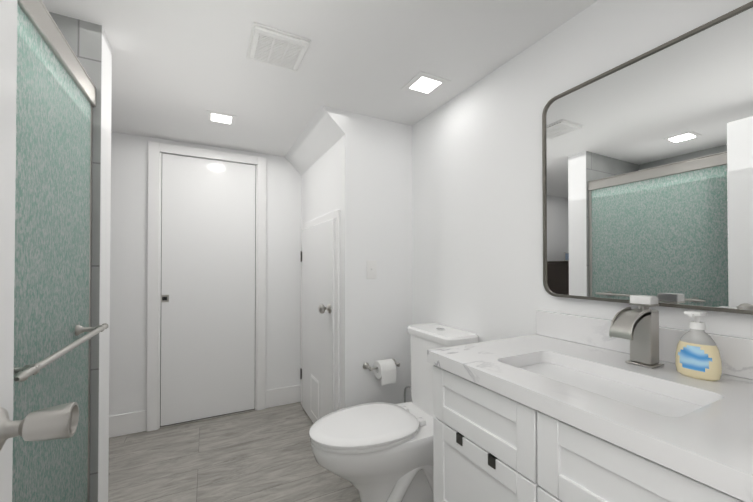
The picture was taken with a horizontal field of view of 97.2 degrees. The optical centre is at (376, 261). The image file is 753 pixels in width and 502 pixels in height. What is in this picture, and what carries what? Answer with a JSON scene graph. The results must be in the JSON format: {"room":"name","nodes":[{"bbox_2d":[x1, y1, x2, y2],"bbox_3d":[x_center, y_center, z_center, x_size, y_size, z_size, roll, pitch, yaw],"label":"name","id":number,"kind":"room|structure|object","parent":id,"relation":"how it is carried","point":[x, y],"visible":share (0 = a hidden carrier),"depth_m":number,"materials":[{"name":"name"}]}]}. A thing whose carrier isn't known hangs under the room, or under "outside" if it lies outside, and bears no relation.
{"room":"bathroom","nodes":[
{"label":"bathroom","id":0,"kind":"room"},
{"bbox_2d":[98,27,111,501],"bbox_3d":[-2.124,0.141,0.845,2.270,2.143,0.150,0,-1,-27],"label":"wall","id":1,"kind":"structure","parent":0,"point":[104,311],"depth_m":1.36,"materials":[{"name":"white paint"}]},
{"bbox_2d":[12,0,95,501],"bbox_3d":[-0.759,0.213,0.587,0.054,1.792,1.541,0,-1,-27],"label":"shower door","id":2,"kind":"structure","parent":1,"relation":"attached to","point":[56,97],"depth_m":0.95,"materials":[{"name":"teal glass"}]},
{"bbox_2d":[13,323,107,381],"bbox_3d":[-0.877,0.233,0.927,0.076,0.038,0.653,0,-1,-27],"label":"towel rail","id":3,"kind":"object","parent":2,"relation":"attached to","point":[24,373],"visible":0.94,"depth_m":0.81,"materials":[{"name":"silver metal"}]},
{"bbox_2d":[109,132,301,415],"bbox_3d":[-1.982,0.155,2.325,4.072,2.143,0.100,0,-1,-27],"label":"wall","id":4,"kind":"structure","parent":0,"point":[128,283],"depth_m":2.42,"materials":[{"name":"white paint"}]},
{"bbox_2d":[109,410,145,437],"bbox_3d":[-2.674,1.148,1.897,2.258,0.150,0.014,0,-1,-27],"label":"baseboard","id":5,"kind":"structure","parent":4,"relation":"attached to","point":[126,423],"depth_m":2.35,"materials":[{"name":"white wood"}]},
{"bbox_2d":[146,141,265,431],"bbox_3d":[-1.298,0.176,2.602,0.825,2.108,0.030,0,-1,-27],"label":"door frame","id":6,"kind":"structure","parent":4,"relation":"attached to","point":[156,150],"depth_m":2.45,"materials":[{"name":"white wood"}]},
{"bbox_2d":[160,153,255,428],"bbox_3d":[-1.299,0.211,2.603,0.668,2.038,0.025,0,-1,-27],"label":"door","id":7,"kind":"structure","parent":4,"relation":"in","point":[208,276],"depth_m":2.60,"materials":[{"name":"white wood"}]},
{"bbox_2d":[266,384,300,407],"bbox_3d":[-0.798,1.157,2.858,0.303,0.150,0.014,0,-1,-27],"label":"baseboard","id":8,"kind":"structure","parent":4,"relation":"attached to","point":[290,394],"depth_m":2.85,"materials":[{"name":"white wood"}]},
{"bbox_2d":[108,402,360,501],"bbox_3d":[-1.194,1.252,0.775,4.072,0.080,3.558,0,-1,-27],"label":"floor","id":9,"kind":"structure","parent":0,"point":[266,455],"depth_m":2.00,"materials":[{"name":"grey tile"}]},
{"bbox_2d":[309,323,478,501],"bbox_3d":[0.018,0.790,1.751,0.818,0.862,0.639,0,-1,-27],"label":"toilet","id":10,"kind":"object","parent":9,"relation":"on","point":[377,452],"visible":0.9,"depth_m":1.52,"materials":[{"name":"white ceramic"}]},
{"bbox_2d":[427,295,752,501],"bbox_3d":[0.700,0.654,0.705,0.567,1.115,1.216,0,-1,-27],"label":"bathroom vanity","id":11,"kind":"object","parent":9,"relation":"on","point":[629,404],"visible":1,"depth_m":0.82,"materials":[{"name":"white paint"}]},
{"bbox_2d":[609,295,663,368],"bbox_3d":[0.734,0.197,0.940,0.160,0.198,0.068,0,-1,-27],"label":"faucet","id":12,"kind":"object","parent":11,"relation":"on","point":[640,325],"depth_m":0.94,"materials":[{"name":"silver metal"}]},
{"bbox_2d":[675,310,721,380],"bbox_3d":[0.817,0.211,0.848,0.068,0.168,0.089,0,-1,-27],"label":"soap dispenser","id":13,"kind":"object","parent":11,"relation":"on","point":[697,356],"depth_m":0.83,"materials":[{"name":"beige plastic"}]},
{"bbox_2d":[42,0,597,156],"bbox_3d":[-1.194,-0.971,0.797,4.072,0.080,3.558,0,-1,-27],"label":"ceiling","id":14,"kind":"structure","parent":0,"point":[180,68],"depth_m":1.50,"materials":[{"name":"white paint"}]},
{"bbox_2d":[207,110,235,125],"bbox_3d":[-0.993,-0.915,2.125,0.165,0.004,0.165,0,-1,-27],"label":"recessed light","id":15,"kind":"object","parent":14,"relation":"in","point":[220,118],"visible":1,"depth_m":2.12,"materials":[{"name":"white plastic"}]},
{"bbox_2d":[246,22,310,72],"bbox_3d":[-0.429,-0.914,1.439,0.230,0.020,0.245,0,-1,-27],"label":"ceiling vent","id":16,"kind":"object","parent":14,"relation":"in","point":[273,47],"visible":1,"depth_m":1.41,"materials":[{"name":"white plastic"}]},
{"bbox_2d":[401,71,449,96],"bbox_3d":[0.254,-0.919,1.730,0.185,0.004,0.185,0,-1,-27],"label":"recessed light","id":17,"kind":"object","parent":14,"relation":"in","point":[424,84],"visible":1,"depth_m":1.72,"materials":[{"name":"white plastic"}]},
{"bbox_2d":[285,105,411,408],"bbox_3d":[-0.280,0.158,2.553,0.634,2.143,1.045,0,-1,-27],"label":"wall bump-out","id":18,"kind":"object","parent":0,"point":[355,169],"visible":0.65,"depth_m":2.12,"materials":[{"name":"white paint"}]},
{"bbox_2d":[300,219,334,422],"bbox_3d":[-0.476,0.476,2.453,0.103,1.504,0.794,0,-1,-27],"label":"closet door","id":19,"kind":"structure","parent":18,"relation":"attached to","point":[317,373],"depth_m":2.38,"materials":[{"name":"white wood"}]},
{"bbox_2d":[301,210,339,410],"bbox_3d":[-0.443,0.451,2.485,0.016,1.555,0.916,0,-1,-27],"label":"door frame","id":20,"kind":"structure","parent":18,"relation":"attached to","point":[335,214],"depth_m":2.10,"materials":[{"name":"white wood"}]},
{"bbox_2d":[367,261,376,278],"bbox_3d":[-0.028,0.051,2.087,0.070,0.114,0.016,0,-1,-27],"label":"switch plate","id":21,"kind":"object","parent":18,"relation":"attached to","point":[371,269],"visible":1,"depth_m":2.09,"materials":[{"name":"white plastic"}]},
{"bbox_2d":[363,358,399,384],"bbox_3d":[0.047,0.672,2.057,0.234,0.129,0.126,0,-1,-27],"label":"paper holder","id":22,"kind":"object","parent":18,"relation":"attached to","point":[385,370],"visible":0.98,"depth_m":2.01,"materials":[{"name":"white paper"}]},
{"bbox_2d":[412,0,752,342],"bbox_3d":[0.597,0.149,1.647,0.100,2.143,3.458,0,-1,-27],"label":"wall","id":23,"kind":"structure","parent":0,"point":[477,228],"depth_m":1.53,"materials":[{"name":"white paint"}]},
{"bbox_2d":[542,1,752,314],"bbox_3d":[0.946,-0.258,0.823,0.027,0.778,1.166,0,-1,-27],"label":"mirror","id":24,"kind":"object","parent":23,"relation":"attached to","point":[647,172],"visible":0.94,"depth_m":0.99,"materials":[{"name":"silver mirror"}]},
{"bbox_3d":[-1.379,0.132,-0.027,0.100,2.143,2.080,0,-1,-27],"label":"wall","id":25,"kind":"structure","parent":0,"visible":0},
{"bbox_2d":[49,12,101,501],"bbox_3d":[-1.430,0.144,1.113,0.789,2.143,0.004,0,-1,-27],"label":"shower wall tile","id":26,"kind":"structure","parent":25,"relation":"attached to","point":[83,39],"depth_m":1.27,"materials":[{"name":"tile"}]},
{"bbox_3d":[-0.617,0.128,-0.507,0.820,2.143,0.530,0,-1,-27],"label":"wall","id":27,"kind":"structure","parent":0,"visible":0},
{"bbox_2d":[0,0,78,501],"bbox_3d":[-0.403,0.183,0.210,0.138,2.023,0.834,0,-1,-27],"label":"entry door","id":28,"kind":"structure","parent":27,"relation":"in","point":[55,422],"depth_m":0.54,"materials":[{"name":"white"}]}
]}

